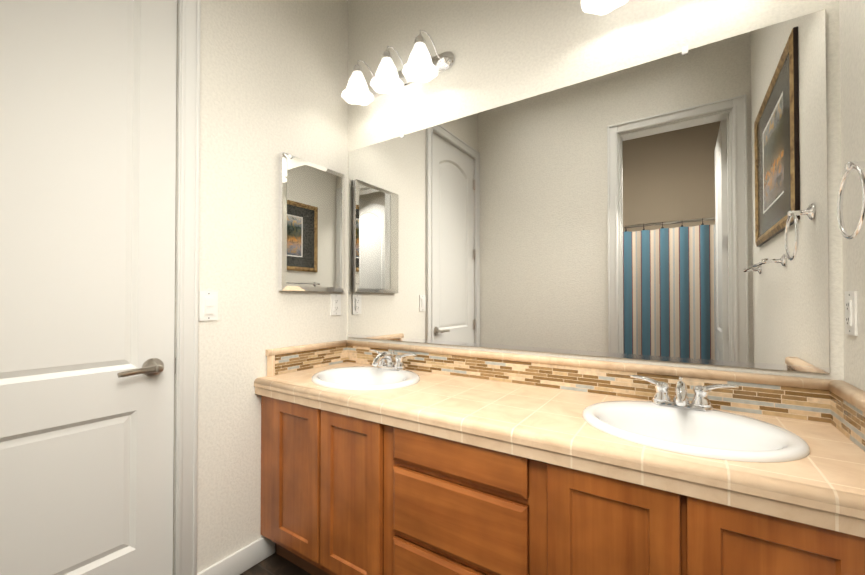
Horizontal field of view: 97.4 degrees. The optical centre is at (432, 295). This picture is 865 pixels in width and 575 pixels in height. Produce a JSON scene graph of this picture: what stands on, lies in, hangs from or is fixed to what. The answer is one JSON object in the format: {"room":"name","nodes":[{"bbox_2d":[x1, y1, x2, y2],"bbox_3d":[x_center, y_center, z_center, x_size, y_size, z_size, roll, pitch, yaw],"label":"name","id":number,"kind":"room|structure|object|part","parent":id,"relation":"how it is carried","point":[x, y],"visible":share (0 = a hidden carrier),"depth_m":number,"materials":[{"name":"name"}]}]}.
{"room":"bathroom","nodes":[
{"label":"bathroom","id":0,"kind":"room"},
{"bbox_2d":[173,0,347,574],"bbox_3d":[-0.765,-0.349,1.808,0.120,3.050,0.863,0,-1,33],"label":"wall","id":1,"kind":"structure","parent":0,"point":[273,79],"depth_m":1.65,"materials":[{"name":"paint"}]},
{"bbox_2d":[0,0,176,574],"bbox_3d":[-1.138,-0.048,1.110,0.097,2.416,0.702,0,-1,33],"label":"door","id":2,"kind":"structure","parent":1,"relation":"in","point":[87,187],"depth_m":1.21,"materials":[{"name":"white wood"}]},
{"bbox_3d":[-0.990,0.256,1.298,0.062,0.066,0.149,0,-1,33],"label":"handle","id":3,"kind":"part","parent":2,"relation":"part of","materials":[{"name":"grey metal"}]},
{"bbox_2d":[174,0,200,574],"bbox_3d":[-1.138,-0.082,1.110,0.023,2.500,0.848,0,-1,33],"label":"door frame","id":4,"kind":"structure","parent":1,"relation":"attached to","point":[187,310],"depth_m":1.43,"materials":[{"name":"white wood"}]},
{"bbox_2d":[199,291,217,320],"bbox_3d":[-0.884,0.043,1.504,0.010,0.115,0.070,0,-1,33],"label":"light switch","id":5,"kind":"object","parent":1,"relation":"attached to","point":[208,305],"visible":1,"depth_m":1.50,"materials":[{"name":"white plastic"}]},
{"bbox_2d":[197,536,274,574],"bbox_3d":[-0.815,1.124,1.596,0.013,0.100,0.341,0,-1,33],"label":"baseboard","id":6,"kind":"structure","parent":1,"relation":"attached to","point":[244,559],"depth_m":1.61,"materials":[{"name":"white wood"}]},
{"bbox_2d":[278,152,343,291],"bbox_3d":[-0.598,-0.340,1.923,0.032,0.641,0.386,0,-1,33],"label":"wall mirror","id":7,"kind":"object","parent":1,"relation":"attached to","point":[311,230],"visible":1,"depth_m":1.88,"materials":[{"name":"clear glass"}]},
{"bbox_2d":[330,294,340,314],"bbox_3d":[-0.521,0.051,2.056,0.009,0.115,0.070,0,-1,33],"label":"electrical outlet","id":8,"kind":"object","parent":1,"relation":"attached to","point":[335,304],"visible":1,"depth_m":2.05,"materials":[{"name":"white plastic"}]},
{"bbox_2d":[240,553,311,574],"bbox_3d":[-0.573,1.183,0.206,2.185,0.050,3.540,0,-1,33],"label":"floor","id":9,"kind":"structure","parent":0,"point":[275,564],"depth_m":1.63,"materials":[{"name":"stone"}]},
{"bbox_2d":[261,396,864,574],"bbox_3d":[0.185,0.799,1.361,1.940,0.745,0.538,0,-1,33],"label":"bathroom vanity","id":10,"kind":"object","parent":9,"relation":"on","point":[378,458],"depth_m":1.09,"materials":[{"name":"brown wood"}]},
{"bbox_3d":[0.061,0.722,1.134,0.456,0.597,0.020,0,-1,33],"label":"drawer","id":11,"kind":"part","parent":10,"relation":"part of","materials":[{"name":"brown wood"}]},
{"bbox_2d":[254,360,864,539],"bbox_3d":[0.181,0.396,1.360,1.940,0.068,0.552,0,-1,33],"label":"countertop","id":12,"kind":"structure","parent":10,"relation":"on","point":[504,417],"depth_m":0.96,"materials":[{"name":"beige tile"}]},
{"bbox_2d":[286,360,441,395],"bbox_3d":[-0.292,0.430,1.664,0.500,0.163,0.424,0,-1,33],"label":"sink","id":13,"kind":"object","parent":12,"relation":"in","point":[356,377],"depth_m":1.73,"materials":[{"name":"white ceramic"}]},
{"bbox_2d":[366,348,417,371],"bbox_3d":[-0.226,0.306,1.767,0.282,0.087,0.155,0,-1,33],"label":"faucet","id":14,"kind":"object","parent":12,"relation":"on","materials":[{"name":"silver metal"}]},
{"bbox_2d":[626,372,741,415],"bbox_3d":[0.739,0.299,1.132,0.282,0.087,0.155,0,-1,33],"label":"faucet","id":15,"kind":"object","parent":12,"relation":"on","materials":[{"name":"silver metal"}]},
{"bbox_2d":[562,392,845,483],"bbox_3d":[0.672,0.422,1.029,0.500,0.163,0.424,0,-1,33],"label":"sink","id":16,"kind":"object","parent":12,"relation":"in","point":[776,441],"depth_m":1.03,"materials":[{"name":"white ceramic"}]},
{"bbox_2d":[347,0,843,380],"bbox_3d":[0.367,-0.350,1.651,2.185,3.050,0.120,0,-1,33],"label":"wall","id":17,"kind":"structure","parent":0,"point":[504,52],"depth_m":1.55,"materials":[{"name":"paint"}]},
{"bbox_2d":[341,30,454,105],"bbox_3d":[-0.195,-1.080,1.819,0.560,0.194,0.229,0,-1,33],"label":"sconce","id":18,"kind":"object","parent":17,"relation":"attached to","point":[422,65],"visible":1,"depth_m":1.77,"materials":[{"name":"white glass"}]},
{"bbox_2d":[275,345,864,451],"bbox_3d":[0.196,0.315,1.384,1.941,0.092,0.498,0,-1,33],"label":"backsplash","id":19,"kind":"structure","parent":17,"relation":"attached to","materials":[{"name":"tile"}]},
{"bbox_2d":[348,9,829,373],"bbox_3d":[0.325,-0.298,1.599,1.898,1.049,0.010,0,-1,33],"label":"wall mirror","id":20,"kind":"object","parent":17,"relation":"attached to","point":[672,208],"visible":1,"depth_m":1.36,"materials":[{"name":"clear glass"}]},
{"bbox_2d":[581,0,627,14],"bbox_3d":[0.757,-1.087,1.192,0.560,0.194,0.229,0,-1,33],"label":"sconce","id":21,"kind":"object","parent":17,"relation":"attached to","point":[600,7],"visible":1,"depth_m":1.32,"materials":[{"name":"white glass"}]},
{"bbox_2d":[839,0,864,390],"bbox_3d":[0.256,-0.374,-0.395,0.120,3.050,3.420,0,-1,33],"label":"wall","id":22,"kind":"structure","parent":0,"point":[852,54],"depth_m":0.99,"materials":[{"name":"paint"}]},
{"bbox_2d":[837,161,864,239],"bbox_3d":[0.960,-0.221,0.840,0.064,0.193,0.166,0,-1,33],"label":"towel ring","id":23,"kind":"object","parent":22,"relation":"attached to","point":[857,166],"visible":1,"depth_m":0.85,"materials":[{"name":"silver metal"}]},
{"bbox_2d":[845,291,857,335],"bbox_3d":[1.103,0.047,1.004,0.009,0.115,0.070,0,-1,33],"label":"electrical outlet","id":24,"kind":"object","parent":22,"relation":"attached to","point":[851,323],"visible":1,"depth_m":0.99,"materials":[{"name":"white plastic"}]}
]}

